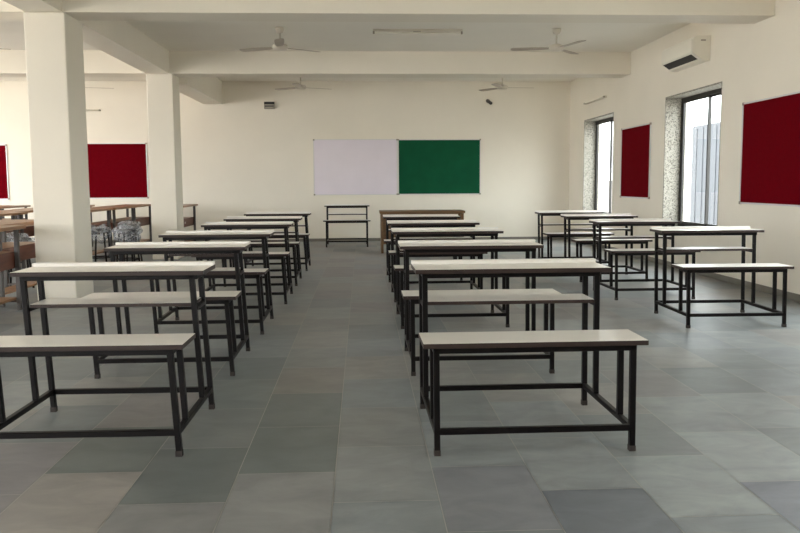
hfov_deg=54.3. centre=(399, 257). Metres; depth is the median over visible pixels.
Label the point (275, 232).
shelf
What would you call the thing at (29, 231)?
lab table
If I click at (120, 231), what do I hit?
stool
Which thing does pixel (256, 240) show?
shelf
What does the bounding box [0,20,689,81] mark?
ceiling
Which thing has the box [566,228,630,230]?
shelf
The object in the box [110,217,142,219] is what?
shelf
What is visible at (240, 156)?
wall
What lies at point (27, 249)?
lab table
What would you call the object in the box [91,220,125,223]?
shelf
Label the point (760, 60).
wall
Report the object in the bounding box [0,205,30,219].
lab table
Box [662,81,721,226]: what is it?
window
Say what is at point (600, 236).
shelf
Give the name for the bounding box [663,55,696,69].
vent
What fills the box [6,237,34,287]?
stool
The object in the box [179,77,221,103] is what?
ceiling beam
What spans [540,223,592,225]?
shelf
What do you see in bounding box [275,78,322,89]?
ceiling fan
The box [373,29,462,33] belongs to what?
tube light
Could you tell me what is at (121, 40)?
ceiling beam
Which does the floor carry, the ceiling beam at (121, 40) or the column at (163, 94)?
the column at (163, 94)
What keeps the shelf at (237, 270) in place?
attached to the school desk at (121, 249)
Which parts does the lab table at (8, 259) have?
panel, leg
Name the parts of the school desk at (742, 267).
leg, leg, rail, leg, leg, cross rail, desk frame, bench seat, bench frame, cross rail, leg, leg, rail, leg, leg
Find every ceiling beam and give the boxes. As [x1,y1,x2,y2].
[0,0,774,23]
[0,50,630,77]
[3,0,61,11]
[80,21,169,73]
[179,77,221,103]
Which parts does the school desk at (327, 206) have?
desk frame, cross rail, bench seat, cross rail, bench frame, leg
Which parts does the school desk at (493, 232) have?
leg, leg, leg, leg, bench seat, desk frame, cross rail, leg, leg, rail, leg, leg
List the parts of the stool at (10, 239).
seat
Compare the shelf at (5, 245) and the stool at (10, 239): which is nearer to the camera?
the shelf at (5, 245)
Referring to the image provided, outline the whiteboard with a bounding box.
[313,139,397,195]
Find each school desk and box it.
[0,261,214,456]
[82,241,250,378]
[150,230,273,334]
[191,221,292,303]
[222,216,301,286]
[244,212,310,270]
[323,204,370,246]
[383,214,462,281]
[387,220,487,301]
[391,227,509,328]
[398,239,560,375]
[411,258,648,455]
[535,210,613,264]
[561,213,652,281]
[589,218,700,299]
[650,226,793,327]
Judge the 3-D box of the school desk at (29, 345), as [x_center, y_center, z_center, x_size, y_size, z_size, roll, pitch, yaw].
[-1.409,0.444,3.708,0.933,0.778,0.792,-1,5,-2]
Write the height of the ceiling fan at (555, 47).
0.290 m
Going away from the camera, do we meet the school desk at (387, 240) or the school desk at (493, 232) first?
the school desk at (493, 232)
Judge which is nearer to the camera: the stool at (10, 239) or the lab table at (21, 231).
the stool at (10, 239)
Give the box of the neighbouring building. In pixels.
[600,180,690,221]
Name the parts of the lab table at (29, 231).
panel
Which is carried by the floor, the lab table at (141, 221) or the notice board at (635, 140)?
the lab table at (141, 221)
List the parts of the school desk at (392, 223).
leg, leg, leg, desk frame, bench seat, bench frame, cross rail, leg, rail, leg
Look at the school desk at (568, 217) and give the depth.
9.66 m
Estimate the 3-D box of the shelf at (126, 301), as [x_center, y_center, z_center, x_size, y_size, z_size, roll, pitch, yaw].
[-1.421,0.223,3.940,0.793,0.018,0.210,-1,5,-2]
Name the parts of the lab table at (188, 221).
panel, leg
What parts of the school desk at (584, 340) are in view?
leg, leg, rail, leg, leg, cross rail, desk frame, bench seat, cross rail, bench frame, leg, leg, rail, leg, leg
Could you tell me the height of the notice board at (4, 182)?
1.096 m
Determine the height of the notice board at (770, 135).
1.130 m
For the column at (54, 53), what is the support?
on the floor
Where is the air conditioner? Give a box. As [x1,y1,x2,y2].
[661,35,710,71]
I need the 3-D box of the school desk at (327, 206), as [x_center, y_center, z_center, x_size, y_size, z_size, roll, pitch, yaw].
[-1.006,-0.625,14.834,0.875,0.778,0.792,-1,5,-3]
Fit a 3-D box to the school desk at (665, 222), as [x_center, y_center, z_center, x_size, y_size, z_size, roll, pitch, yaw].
[2.527,-0.004,8.158,0.904,0.778,0.792,-1,5,-3]
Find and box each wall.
[0,81,570,240]
[569,0,799,293]
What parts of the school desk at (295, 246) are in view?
leg, cross rail, desk frame, bench frame, bench seat, cross rail, leg, leg, leg, leg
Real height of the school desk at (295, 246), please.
0.778 m
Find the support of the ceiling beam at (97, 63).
attached to the ceiling
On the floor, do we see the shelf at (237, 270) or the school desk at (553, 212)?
the school desk at (553, 212)
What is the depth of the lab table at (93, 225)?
12.49 m
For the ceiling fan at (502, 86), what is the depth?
14.72 m
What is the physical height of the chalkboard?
1.133 m
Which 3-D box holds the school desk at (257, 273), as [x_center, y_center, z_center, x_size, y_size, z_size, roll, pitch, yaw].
[-1.537,0.183,6.437,0.933,0.778,0.792,-1,5,-3]
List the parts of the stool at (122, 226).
seat, leg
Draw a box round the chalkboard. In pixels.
[398,139,480,194]
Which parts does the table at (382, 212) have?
panel, modesty panel, panel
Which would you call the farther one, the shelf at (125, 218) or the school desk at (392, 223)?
the shelf at (125, 218)
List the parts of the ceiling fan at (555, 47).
blade, blade, blade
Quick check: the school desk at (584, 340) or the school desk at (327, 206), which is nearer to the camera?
the school desk at (584, 340)
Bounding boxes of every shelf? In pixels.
[2,242,34,248]
[30,297,200,307]
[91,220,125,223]
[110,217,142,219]
[168,251,261,255]
[206,267,240,273]
[209,239,284,241]
[274,231,294,233]
[328,213,365,214]
[394,237,472,239]
[428,294,593,304]
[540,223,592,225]
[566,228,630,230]
[596,235,671,238]
[658,247,752,250]
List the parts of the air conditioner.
panel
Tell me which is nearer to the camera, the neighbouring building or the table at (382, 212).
the table at (382, 212)
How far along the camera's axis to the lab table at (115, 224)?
13.10 m
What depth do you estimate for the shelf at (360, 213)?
14.97 m
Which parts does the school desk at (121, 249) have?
leg, leg, leg, leg, bench seat, cross rail, desk frame, bench frame, cross rail, leg, leg, leg, rail, leg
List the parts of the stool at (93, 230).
leg, seat, leg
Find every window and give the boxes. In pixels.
[583,112,613,213]
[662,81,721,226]
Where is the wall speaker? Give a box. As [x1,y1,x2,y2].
[264,102,274,108]
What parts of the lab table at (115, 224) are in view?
leg, panel, leg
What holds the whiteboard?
attached to the wall at (240, 156)
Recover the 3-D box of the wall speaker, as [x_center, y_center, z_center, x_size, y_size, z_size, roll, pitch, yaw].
[-2.616,-3.059,15.629,0.210,0.140,0.083,-1,5,-3]
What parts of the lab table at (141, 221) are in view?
leg, leg, panel, leg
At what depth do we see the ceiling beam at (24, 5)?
7.47 m
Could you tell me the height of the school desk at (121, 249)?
0.778 m
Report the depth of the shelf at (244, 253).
6.57 m
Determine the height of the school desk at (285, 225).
0.778 m
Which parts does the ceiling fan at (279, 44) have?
blade, blade, blade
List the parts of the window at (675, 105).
sliding sash, frame, sliding sash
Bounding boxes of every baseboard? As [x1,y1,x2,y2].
[31,236,567,242]
[570,237,799,301]
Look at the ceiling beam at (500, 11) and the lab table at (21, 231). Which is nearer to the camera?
the ceiling beam at (500, 11)
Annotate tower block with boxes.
[690,122,719,224]
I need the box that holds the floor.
[0,239,799,532]
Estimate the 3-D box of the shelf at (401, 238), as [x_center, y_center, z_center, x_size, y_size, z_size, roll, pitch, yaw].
[0.348,-0.207,8.336,0.836,0.018,0.210,-1,5,-3]
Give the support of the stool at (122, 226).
on the floor
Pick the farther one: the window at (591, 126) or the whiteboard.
the whiteboard
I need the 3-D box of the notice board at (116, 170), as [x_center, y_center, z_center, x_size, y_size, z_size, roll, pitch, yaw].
[-5.692,-1.747,15.633,1.258,1.114,0.022,-1,5,-3]
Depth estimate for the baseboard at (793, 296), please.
9.01 m
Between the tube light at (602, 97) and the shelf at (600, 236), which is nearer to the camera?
the shelf at (600, 236)
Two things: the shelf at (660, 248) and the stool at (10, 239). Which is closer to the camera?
the shelf at (660, 248)
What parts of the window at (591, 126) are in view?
frame, sliding sash, sliding sash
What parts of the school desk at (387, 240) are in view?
leg, leg, leg, bench seat, desk frame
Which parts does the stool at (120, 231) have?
seat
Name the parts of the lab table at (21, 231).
panel, leg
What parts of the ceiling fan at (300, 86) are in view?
blade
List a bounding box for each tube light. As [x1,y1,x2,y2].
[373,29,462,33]
[584,96,606,104]
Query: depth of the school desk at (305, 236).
10.95 m
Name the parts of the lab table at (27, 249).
leg, leg, panel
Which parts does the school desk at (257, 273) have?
leg, leg, rail, leg, leg, cross rail, desk frame, cross rail, bench frame, bench seat, leg, leg, leg, rail, leg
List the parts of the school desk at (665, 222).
leg, leg, rail, leg, leg, cross rail, desk frame, bench seat, bench frame, cross rail, leg, rail, leg, leg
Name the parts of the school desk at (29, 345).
leg, rail, leg, leg, cross rail, bench frame, bench seat, desk frame, cross rail, leg, leg, rail, leg, leg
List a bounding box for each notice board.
[0,144,9,199]
[87,143,148,198]
[620,122,651,198]
[739,91,799,206]
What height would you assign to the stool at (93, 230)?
0.646 m
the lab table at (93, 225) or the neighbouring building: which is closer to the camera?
the lab table at (93, 225)
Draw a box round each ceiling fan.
[239,27,319,51]
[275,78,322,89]
[479,78,509,90]
[511,28,585,53]
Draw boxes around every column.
[23,12,93,300]
[146,74,184,259]
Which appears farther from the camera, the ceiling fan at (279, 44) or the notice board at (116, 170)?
the notice board at (116, 170)
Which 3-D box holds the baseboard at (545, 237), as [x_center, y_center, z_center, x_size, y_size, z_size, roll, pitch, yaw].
[-3.438,-0.351,15.883,13.868,0.060,0.012,-1,5,-3]
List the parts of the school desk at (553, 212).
leg, leg, leg, desk frame, leg, cross rail, bench seat, bench frame, leg, leg, leg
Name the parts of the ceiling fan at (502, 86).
blade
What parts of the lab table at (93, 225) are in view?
panel, leg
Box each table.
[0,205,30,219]
[0,209,34,236]
[0,212,27,268]
[0,219,36,306]
[0,225,25,309]
[90,206,136,255]
[90,208,112,255]
[110,204,151,244]
[183,204,197,240]
[379,210,464,252]
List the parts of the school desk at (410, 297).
leg, leg, rail, leg, leg, desk frame, bench seat, cross rail, leg, leg, leg, leg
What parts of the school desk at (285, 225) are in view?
leg, rail, leg, bench seat, bench frame, desk frame, cross rail, cross rail, leg, leg, leg, leg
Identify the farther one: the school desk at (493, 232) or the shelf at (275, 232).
the shelf at (275, 232)
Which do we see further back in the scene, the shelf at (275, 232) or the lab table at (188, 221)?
the lab table at (188, 221)
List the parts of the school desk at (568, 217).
leg, leg, leg, leg, desk frame, bench frame, bench seat, cross rail, cross rail, leg, leg, rail, leg, leg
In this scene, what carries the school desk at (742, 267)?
on the floor
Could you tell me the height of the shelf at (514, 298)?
0.018 m
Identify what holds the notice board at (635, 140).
attached to the wall at (760, 60)
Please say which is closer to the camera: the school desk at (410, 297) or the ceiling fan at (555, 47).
the school desk at (410, 297)
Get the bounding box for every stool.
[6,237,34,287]
[91,228,109,261]
[116,229,139,261]
[119,224,142,261]
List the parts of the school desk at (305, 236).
cross rail, cross rail, desk frame, bench frame, bench seat, leg, leg, leg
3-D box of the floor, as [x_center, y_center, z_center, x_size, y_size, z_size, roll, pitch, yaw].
[-2.963,0.665,6.355,13.880,0.152,19.200,-1,5,-3]
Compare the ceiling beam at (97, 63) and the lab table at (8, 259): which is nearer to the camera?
the lab table at (8, 259)
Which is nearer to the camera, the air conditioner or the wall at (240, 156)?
the air conditioner

